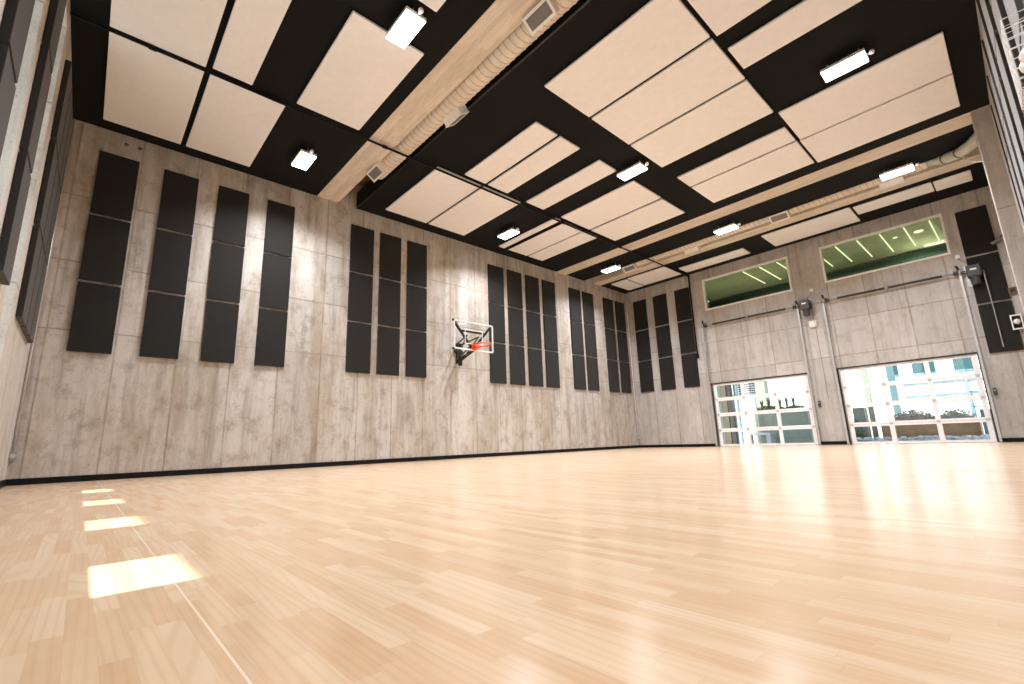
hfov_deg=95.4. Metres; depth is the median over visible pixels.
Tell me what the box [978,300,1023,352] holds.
acoustic panel
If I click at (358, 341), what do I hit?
acoustic panel
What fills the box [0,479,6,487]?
baseboard
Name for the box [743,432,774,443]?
bench
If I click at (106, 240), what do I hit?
acoustic panel
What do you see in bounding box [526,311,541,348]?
acoustic panel
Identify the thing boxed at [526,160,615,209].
acoustic panel
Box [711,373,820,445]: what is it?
door
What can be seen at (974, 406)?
railing
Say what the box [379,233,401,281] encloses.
acoustic panel
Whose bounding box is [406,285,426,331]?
acoustic panel
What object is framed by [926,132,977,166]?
flexible duct
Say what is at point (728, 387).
patio column
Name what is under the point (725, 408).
patio column
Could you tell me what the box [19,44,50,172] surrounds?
acoustic panel
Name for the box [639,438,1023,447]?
baseboard
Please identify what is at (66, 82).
acoustic panel
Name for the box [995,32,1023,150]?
acoustic panel
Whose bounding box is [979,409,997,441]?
meter box
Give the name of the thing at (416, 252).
acoustic panel
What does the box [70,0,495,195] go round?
ceiling
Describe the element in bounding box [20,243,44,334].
acoustic panel
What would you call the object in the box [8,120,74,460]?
conduit
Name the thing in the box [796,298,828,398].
opener
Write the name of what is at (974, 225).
acoustic panel
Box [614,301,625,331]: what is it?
acoustic panel
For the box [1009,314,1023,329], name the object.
wall light
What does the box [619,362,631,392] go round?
acoustic panel
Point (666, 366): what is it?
acoustic panel
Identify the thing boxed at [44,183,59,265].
acoustic panel
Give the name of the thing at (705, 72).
acoustic panel
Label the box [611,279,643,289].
acoustic panel
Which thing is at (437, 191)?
acoustic panel
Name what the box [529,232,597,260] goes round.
acoustic panel
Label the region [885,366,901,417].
patio column
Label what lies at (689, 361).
acoustic panel
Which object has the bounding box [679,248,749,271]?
acoustic panel
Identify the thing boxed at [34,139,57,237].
acoustic panel
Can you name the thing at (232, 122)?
acoustic panel
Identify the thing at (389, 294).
acoustic panel
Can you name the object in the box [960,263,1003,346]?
opener
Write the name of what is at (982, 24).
acoustic panel
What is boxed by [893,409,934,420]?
shrub
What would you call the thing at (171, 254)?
acoustic panel
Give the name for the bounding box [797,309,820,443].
door track
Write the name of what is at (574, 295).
acoustic panel
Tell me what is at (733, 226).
ceiling lamp
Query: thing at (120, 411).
wall
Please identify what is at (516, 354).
acoustic panel
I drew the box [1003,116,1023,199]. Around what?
acoustic panel
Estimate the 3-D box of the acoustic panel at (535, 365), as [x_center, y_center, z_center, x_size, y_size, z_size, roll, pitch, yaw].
[0.791,0.856,15.584,0.645,1.248,0.043,9,-16,-41]
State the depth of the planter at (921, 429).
20.12 m
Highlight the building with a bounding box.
[731,355,989,442]
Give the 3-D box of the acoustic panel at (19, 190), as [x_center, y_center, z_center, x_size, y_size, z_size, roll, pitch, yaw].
[-5.104,-1.251,4.774,0.063,1.248,0.560,9,-16,-41]
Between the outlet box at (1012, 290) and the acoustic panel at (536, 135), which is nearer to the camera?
the acoustic panel at (536, 135)
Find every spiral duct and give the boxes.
[366,0,578,181]
[622,162,927,272]
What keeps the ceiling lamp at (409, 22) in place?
hanging from the ceiling at (308, 29)
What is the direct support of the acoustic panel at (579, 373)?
attached to the wall at (120, 411)
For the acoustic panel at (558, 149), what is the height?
0.043 m
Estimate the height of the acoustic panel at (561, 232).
0.043 m
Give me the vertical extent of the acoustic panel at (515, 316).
1.237 m
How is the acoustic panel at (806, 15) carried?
attached to the ceiling at (789, 75)
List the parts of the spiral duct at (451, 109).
grille frame, grille frame, grille frame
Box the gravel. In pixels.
[857,434,989,443]
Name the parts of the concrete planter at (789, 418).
planter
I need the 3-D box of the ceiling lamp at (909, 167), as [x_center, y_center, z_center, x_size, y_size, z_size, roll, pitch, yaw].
[9.097,-4.085,10.952,0.320,0.217,0.720,9,-16,-41]
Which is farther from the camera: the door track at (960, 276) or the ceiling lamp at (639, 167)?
the door track at (960, 276)
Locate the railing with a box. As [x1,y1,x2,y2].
[969,390,988,416]
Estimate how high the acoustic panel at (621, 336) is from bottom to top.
1.237 m
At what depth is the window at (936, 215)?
13.57 m
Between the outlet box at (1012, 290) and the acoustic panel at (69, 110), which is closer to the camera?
the acoustic panel at (69, 110)
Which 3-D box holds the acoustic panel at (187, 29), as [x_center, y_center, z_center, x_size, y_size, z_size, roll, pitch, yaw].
[-4.522,-4.704,6.195,1.174,0.043,2.470,9,-16,-41]
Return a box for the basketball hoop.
[452,318,493,365]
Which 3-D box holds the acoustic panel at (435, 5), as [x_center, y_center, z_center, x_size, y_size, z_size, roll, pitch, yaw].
[-0.608,-4.987,5.492,0.904,0.043,2.410,9,-16,-41]
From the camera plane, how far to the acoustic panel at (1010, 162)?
7.32 m
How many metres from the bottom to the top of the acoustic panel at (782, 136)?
0.043 m
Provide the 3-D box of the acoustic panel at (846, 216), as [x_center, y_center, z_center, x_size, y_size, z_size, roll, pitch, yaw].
[9.053,-3.459,14.191,1.224,0.043,2.330,9,-16,-41]
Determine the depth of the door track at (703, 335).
16.80 m
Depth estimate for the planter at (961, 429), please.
19.09 m
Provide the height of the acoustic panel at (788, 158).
0.043 m
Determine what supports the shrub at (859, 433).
on the ground
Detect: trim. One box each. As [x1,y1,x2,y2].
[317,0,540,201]
[356,0,590,208]
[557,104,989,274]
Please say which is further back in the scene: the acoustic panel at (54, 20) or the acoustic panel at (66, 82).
the acoustic panel at (66, 82)
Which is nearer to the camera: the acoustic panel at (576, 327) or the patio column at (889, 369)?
the acoustic panel at (576, 327)
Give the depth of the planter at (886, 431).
20.88 m
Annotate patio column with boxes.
[717,386,726,443]
[720,385,732,443]
[726,385,738,443]
[734,384,744,443]
[754,381,770,407]
[860,369,878,437]
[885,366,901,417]
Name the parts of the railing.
post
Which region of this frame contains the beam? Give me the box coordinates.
[593,147,981,285]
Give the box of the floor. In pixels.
[0,442,1023,683]
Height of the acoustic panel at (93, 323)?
1.248 m
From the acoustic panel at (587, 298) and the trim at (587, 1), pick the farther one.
the acoustic panel at (587, 298)
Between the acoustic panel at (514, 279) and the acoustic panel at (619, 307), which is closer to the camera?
the acoustic panel at (514, 279)
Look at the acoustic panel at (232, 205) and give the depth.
10.06 m
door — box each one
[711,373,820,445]
[836,352,999,443]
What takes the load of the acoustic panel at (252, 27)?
attached to the ceiling at (308, 29)
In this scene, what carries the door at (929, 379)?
in the wall at (929, 318)
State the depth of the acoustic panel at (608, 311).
18.97 m
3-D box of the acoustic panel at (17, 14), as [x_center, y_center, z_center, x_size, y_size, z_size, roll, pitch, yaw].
[-3.995,-2.815,3.802,0.063,1.237,0.560,9,-16,-41]
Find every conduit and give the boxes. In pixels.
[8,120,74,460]
[625,294,639,438]
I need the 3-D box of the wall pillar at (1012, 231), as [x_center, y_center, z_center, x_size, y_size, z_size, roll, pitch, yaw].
[9.550,-1.365,8.696,0.680,6.495,0.280,9,-16,-41]
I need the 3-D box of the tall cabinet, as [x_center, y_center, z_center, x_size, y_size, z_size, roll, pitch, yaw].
[16.518,3.949,21.941,0.610,1.670,0.460,9,-16,-41]
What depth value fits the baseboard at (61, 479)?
9.54 m
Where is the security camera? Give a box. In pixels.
[990,234,1002,244]
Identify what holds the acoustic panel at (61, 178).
attached to the wall at (14, 347)
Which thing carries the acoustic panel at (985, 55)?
attached to the wall at (981, 37)
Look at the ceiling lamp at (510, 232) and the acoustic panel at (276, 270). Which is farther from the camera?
the ceiling lamp at (510, 232)
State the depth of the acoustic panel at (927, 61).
8.39 m
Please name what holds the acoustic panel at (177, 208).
attached to the wall at (120, 411)
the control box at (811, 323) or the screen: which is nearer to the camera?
the control box at (811, 323)
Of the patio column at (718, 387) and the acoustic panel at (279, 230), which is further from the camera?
the patio column at (718, 387)
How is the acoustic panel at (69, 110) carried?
attached to the wall at (14, 347)
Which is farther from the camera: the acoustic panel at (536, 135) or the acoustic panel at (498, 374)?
the acoustic panel at (498, 374)
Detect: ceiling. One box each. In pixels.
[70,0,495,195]
[356,0,989,271]
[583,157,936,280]
[601,162,988,293]
[706,218,945,300]
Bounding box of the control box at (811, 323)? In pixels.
[808,320,816,327]
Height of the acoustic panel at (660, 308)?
1.252 m
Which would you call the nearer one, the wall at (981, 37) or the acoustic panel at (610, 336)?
the wall at (981, 37)
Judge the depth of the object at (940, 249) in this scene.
18.85 m
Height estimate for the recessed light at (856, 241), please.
0.035 m
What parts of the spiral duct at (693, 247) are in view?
grille frame, grille frame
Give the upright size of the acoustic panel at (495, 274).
1.252 m
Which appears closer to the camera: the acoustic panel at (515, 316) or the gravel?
the acoustic panel at (515, 316)
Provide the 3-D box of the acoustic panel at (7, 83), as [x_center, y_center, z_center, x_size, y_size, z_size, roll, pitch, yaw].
[-3.952,-1.555,3.533,0.063,1.248,0.560,9,-16,-41]
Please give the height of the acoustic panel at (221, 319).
1.248 m
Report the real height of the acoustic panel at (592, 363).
1.248 m
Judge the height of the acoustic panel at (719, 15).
0.043 m
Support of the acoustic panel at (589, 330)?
attached to the wall at (120, 411)
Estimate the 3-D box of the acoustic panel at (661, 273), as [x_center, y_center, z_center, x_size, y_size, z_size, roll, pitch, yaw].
[5.488,-2.538,17.941,1.224,0.043,1.640,9,-16,-41]
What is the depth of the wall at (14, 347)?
5.84 m
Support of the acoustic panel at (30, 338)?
attached to the wall at (14, 347)
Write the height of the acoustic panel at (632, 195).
0.043 m
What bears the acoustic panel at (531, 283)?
attached to the wall at (120, 411)
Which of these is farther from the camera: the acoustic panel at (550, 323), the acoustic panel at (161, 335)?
the acoustic panel at (550, 323)
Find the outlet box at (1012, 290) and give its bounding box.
[1008,287,1016,293]
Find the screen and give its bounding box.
[731,382,761,445]
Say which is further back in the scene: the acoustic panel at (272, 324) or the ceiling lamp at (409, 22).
the acoustic panel at (272, 324)
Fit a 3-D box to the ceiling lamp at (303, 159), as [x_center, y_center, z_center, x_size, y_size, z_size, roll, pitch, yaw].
[-4.329,-3.889,9.733,0.320,0.217,0.720,9,-16,-41]
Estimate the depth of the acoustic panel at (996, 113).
7.57 m
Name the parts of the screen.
post, post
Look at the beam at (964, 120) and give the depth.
11.65 m
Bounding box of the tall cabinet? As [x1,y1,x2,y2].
[852,408,871,440]
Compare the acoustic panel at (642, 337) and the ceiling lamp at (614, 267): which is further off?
the acoustic panel at (642, 337)
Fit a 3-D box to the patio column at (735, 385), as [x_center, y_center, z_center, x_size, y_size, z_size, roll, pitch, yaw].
[12.098,2.930,25.045,0.100,5.250,0.100,9,-16,-41]
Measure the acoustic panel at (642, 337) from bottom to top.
1.237 m
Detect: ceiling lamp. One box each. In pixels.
[291,149,316,169]
[385,6,425,48]
[497,225,519,239]
[601,262,620,272]
[617,162,648,180]
[713,223,740,234]
[820,48,874,82]
[879,161,918,180]
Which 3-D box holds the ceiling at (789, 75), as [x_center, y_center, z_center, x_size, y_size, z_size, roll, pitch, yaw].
[2.594,-4.270,10.649,7.690,0.450,11.390,9,-16,-41]
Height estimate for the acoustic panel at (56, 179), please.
1.237 m
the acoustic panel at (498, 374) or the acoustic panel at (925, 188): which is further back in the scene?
the acoustic panel at (498, 374)
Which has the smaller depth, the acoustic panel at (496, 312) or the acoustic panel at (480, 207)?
the acoustic panel at (480, 207)
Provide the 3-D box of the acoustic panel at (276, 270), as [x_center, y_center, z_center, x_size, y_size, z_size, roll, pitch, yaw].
[-5.303,-1.350,10.461,0.585,1.237,0.043,9,-16,-41]
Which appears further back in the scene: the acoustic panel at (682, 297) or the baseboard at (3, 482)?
the acoustic panel at (682, 297)
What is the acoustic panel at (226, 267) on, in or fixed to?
attached to the wall at (120, 411)
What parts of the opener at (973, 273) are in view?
mounting plate, motor, pull chain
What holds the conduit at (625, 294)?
attached to the wall at (120, 411)
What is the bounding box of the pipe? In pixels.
[70,11,698,358]
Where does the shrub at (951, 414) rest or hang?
in the planter at (961, 429)
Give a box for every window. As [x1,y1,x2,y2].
[702,256,791,310]
[819,213,950,282]
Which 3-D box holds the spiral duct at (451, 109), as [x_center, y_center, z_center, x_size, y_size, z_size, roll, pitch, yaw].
[0.139,-4.716,7.254,0.584,0.517,9.646,9,-16,-41]
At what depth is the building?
26.67 m
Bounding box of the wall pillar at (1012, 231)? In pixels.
[970,106,1023,311]
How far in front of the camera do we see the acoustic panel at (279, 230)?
10.70 m
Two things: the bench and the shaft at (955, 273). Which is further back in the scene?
the bench
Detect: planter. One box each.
[752,410,813,445]
[881,423,891,440]
[895,421,938,438]
[942,420,984,439]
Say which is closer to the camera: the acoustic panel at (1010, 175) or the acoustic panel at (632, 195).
the acoustic panel at (1010, 175)
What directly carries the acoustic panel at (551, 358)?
attached to the wall at (120, 411)
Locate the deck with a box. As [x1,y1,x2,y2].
[358,175,370,185]
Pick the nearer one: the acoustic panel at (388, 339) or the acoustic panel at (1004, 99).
the acoustic panel at (1004, 99)
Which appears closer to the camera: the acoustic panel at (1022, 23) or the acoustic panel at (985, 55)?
the acoustic panel at (1022, 23)
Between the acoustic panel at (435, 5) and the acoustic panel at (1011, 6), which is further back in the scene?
the acoustic panel at (435, 5)
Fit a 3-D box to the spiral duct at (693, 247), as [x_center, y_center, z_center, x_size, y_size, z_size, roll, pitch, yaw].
[7.028,-3.500,14.140,0.572,0.499,8.476,9,-16,-41]
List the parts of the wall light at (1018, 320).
plate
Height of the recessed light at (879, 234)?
0.035 m
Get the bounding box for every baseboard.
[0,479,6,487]
[5,445,638,485]
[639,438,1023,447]
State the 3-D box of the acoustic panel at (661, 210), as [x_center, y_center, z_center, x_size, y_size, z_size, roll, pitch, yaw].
[3.563,-3.453,13.345,1.184,0.043,2.330,9,-16,-41]
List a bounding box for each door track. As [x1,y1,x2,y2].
[702,328,717,445]
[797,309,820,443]
[822,303,849,443]
[959,275,1001,440]
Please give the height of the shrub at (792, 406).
0.475 m
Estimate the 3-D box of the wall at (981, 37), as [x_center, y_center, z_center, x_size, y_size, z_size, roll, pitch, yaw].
[6.232,-2.308,5.442,18.120,7.200,0.300,9,-16,-41]
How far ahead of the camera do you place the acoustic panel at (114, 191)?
8.79 m
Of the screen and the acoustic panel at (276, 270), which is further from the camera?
the screen
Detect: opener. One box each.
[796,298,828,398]
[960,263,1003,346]
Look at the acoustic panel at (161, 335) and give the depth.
8.90 m
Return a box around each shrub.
[755,405,784,410]
[784,405,806,408]
[853,419,866,438]
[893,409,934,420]
[934,409,975,418]
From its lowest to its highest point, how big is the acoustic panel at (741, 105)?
0.043 m
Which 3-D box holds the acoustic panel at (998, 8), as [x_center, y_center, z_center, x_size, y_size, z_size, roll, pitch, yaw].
[4.892,-2.949,4.591,0.620,1.237,0.038,9,-16,-41]
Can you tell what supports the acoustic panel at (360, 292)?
attached to the wall at (120, 411)
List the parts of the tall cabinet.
cabinet door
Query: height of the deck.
0.200 m
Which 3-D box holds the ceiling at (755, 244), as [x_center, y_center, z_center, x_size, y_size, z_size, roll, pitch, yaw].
[8.056,-3.417,15.515,1.760,0.450,11.390,9,-16,-41]
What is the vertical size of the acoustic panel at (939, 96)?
0.043 m
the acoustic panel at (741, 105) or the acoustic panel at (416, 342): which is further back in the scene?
the acoustic panel at (416, 342)
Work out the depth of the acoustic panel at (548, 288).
16.64 m
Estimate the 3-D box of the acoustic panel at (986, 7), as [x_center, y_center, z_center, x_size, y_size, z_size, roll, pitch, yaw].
[5.643,-4.086,5.567,0.620,1.252,0.038,9,-16,-41]
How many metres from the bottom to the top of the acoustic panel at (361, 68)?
0.043 m
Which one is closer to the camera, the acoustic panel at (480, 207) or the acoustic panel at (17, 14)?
the acoustic panel at (17, 14)
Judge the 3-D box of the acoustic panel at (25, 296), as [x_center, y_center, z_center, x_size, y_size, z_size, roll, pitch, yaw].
[-6.505,-0.882,6.281,0.063,1.248,0.620,9,-16,-41]
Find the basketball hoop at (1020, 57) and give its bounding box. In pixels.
[1000,9,1023,109]
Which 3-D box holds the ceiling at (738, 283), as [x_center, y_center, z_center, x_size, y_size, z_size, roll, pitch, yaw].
[12.332,-3.421,18.026,7.300,0.180,11.500,9,-16,-41]
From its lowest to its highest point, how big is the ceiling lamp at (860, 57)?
0.217 m
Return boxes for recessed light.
[856,241,872,256]
[879,234,893,251]
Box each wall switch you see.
[805,320,820,406]
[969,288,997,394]
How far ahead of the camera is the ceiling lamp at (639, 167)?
10.52 m
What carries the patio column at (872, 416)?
on the ground
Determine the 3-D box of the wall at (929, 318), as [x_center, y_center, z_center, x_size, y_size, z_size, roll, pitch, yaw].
[8.924,-0.243,15.543,0.300,7.200,11.990,9,-16,-41]
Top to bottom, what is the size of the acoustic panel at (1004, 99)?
1.237 m
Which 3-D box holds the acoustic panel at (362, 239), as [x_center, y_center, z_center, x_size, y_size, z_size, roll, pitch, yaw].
[-3.872,-2.381,12.043,0.620,1.252,0.043,9,-16,-41]
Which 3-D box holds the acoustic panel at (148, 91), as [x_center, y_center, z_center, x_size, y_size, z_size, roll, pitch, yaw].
[-6.240,-4.251,8.045,1.174,0.043,2.460,9,-16,-41]
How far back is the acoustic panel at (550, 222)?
13.83 m
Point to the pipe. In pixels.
(151, 47)
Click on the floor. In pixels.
(897, 563)
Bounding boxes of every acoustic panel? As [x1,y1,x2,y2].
[0,0,34,82]
[0,44,15,159]
[0,152,30,284]
[15,225,41,325]
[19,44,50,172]
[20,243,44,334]
[24,258,46,342]
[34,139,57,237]
[42,0,66,73]
[42,163,58,252]
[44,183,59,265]
[51,60,71,157]
[57,88,71,176]
[59,114,72,194]
[66,281,120,353]
[79,214,130,284]
[90,150,139,220]
[103,32,203,143]
[110,0,226,66]
[139,292,184,358]
[148,229,191,294]
[157,169,198,234]
[186,74,284,166]
[200,300,238,362]
[207,242,244,302]
[213,0,291,84]
[213,185,249,246]
[254,308,287,366]
[259,253,291,310]
[264,200,294,256]
[297,10,423,129]
[345,321,371,373]
[347,272,372,322]
[349,224,373,274]
[376,326,399,375]
[378,278,400,326]
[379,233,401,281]
[386,167,480,222]
[405,330,426,377]
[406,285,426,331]
[407,240,426,286]
[419,0,445,11]
[428,186,520,235]
[465,121,556,183]
[487,264,503,304]
[488,136,579,192]
[488,303,505,342]
[489,343,506,383]
[499,217,560,247]
[507,269,522,308]
[508,307,523,345]
[509,221,581,255]
[509,346,525,384]
[525,275,539,312]
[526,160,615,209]
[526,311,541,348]
[528,348,543,386]
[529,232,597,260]
[541,280,555,315]
[543,315,557,350]
[545,0,709,116]
[545,351,559,387]
[561,180,660,229]
[568,288,581,321]
[570,321,583,354]
[572,355,586,389]
[582,291,594,324]
[584,324,596,356]
[586,357,599,390]
[591,198,684,240]
[592,38,744,143]
[602,298,614,329]
[605,328,616,359]
[607,360,619,391]
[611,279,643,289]
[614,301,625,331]
[617,331,628,361]
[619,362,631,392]
[627,267,679,284]
[631,79,772,166]
[633,299,647,330]
[635,330,650,360]
[638,360,653,392]
[652,293,668,326]
[655,325,672,357]
[659,357,675,389]
[674,287,691,321]
[677,127,794,186]
[677,320,695,353]
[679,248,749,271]
[681,353,699,387]
[687,0,770,35]
[692,141,813,202]
[728,0,861,68]
[761,207,859,245]
[779,32,951,138]
[800,73,959,161]
[853,182,933,214]
[933,170,972,190]
[954,205,997,256]
[966,252,1010,303]
[975,0,1001,98]
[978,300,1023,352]
[979,0,997,58]
[981,40,1004,131]
[986,75,1007,156]
[990,105,1009,179]
[991,0,1023,111]
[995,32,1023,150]
[999,80,1023,177]
[1003,0,1023,53]
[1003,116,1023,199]
[1006,146,1023,216]
[1009,171,1023,230]
[1020,19,1023,49]
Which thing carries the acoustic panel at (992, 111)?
attached to the wall at (981, 37)
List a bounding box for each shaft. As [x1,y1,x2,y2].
[700,301,798,442]
[819,266,992,436]
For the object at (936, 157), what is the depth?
13.24 m
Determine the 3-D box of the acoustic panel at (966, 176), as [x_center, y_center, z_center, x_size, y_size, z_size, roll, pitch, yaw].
[11.094,-4.054,11.725,0.654,0.043,0.690,9,-16,-41]
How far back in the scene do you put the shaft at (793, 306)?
16.17 m
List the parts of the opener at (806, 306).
motor, mounting plate, pull chain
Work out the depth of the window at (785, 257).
16.44 m
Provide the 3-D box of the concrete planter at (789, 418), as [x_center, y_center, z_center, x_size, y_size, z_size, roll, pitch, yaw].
[14.043,4.414,24.041,1.800,1.800,2.850,9,-16,-41]
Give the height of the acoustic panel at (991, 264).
1.237 m
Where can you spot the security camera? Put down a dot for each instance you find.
(997, 241)
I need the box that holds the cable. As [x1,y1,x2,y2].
[962,156,981,162]
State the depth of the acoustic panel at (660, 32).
7.51 m
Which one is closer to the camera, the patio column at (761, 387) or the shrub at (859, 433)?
the shrub at (859, 433)
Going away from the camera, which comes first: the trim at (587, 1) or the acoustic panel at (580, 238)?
the trim at (587, 1)
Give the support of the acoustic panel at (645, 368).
attached to the wall at (929, 318)
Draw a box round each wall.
[0,0,72,480]
[6,119,637,478]
[626,186,1023,445]
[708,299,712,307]
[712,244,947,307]
[975,0,1023,112]
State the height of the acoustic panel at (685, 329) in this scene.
1.237 m
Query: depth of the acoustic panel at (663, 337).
18.46 m
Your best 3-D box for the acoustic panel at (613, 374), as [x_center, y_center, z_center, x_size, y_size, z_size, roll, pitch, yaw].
[4.032,1.362,18.471,0.645,1.248,0.043,9,-16,-41]
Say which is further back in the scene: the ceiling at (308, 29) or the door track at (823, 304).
the door track at (823, 304)
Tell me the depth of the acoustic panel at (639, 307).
19.41 m
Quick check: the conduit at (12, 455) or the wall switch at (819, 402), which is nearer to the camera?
the conduit at (12, 455)

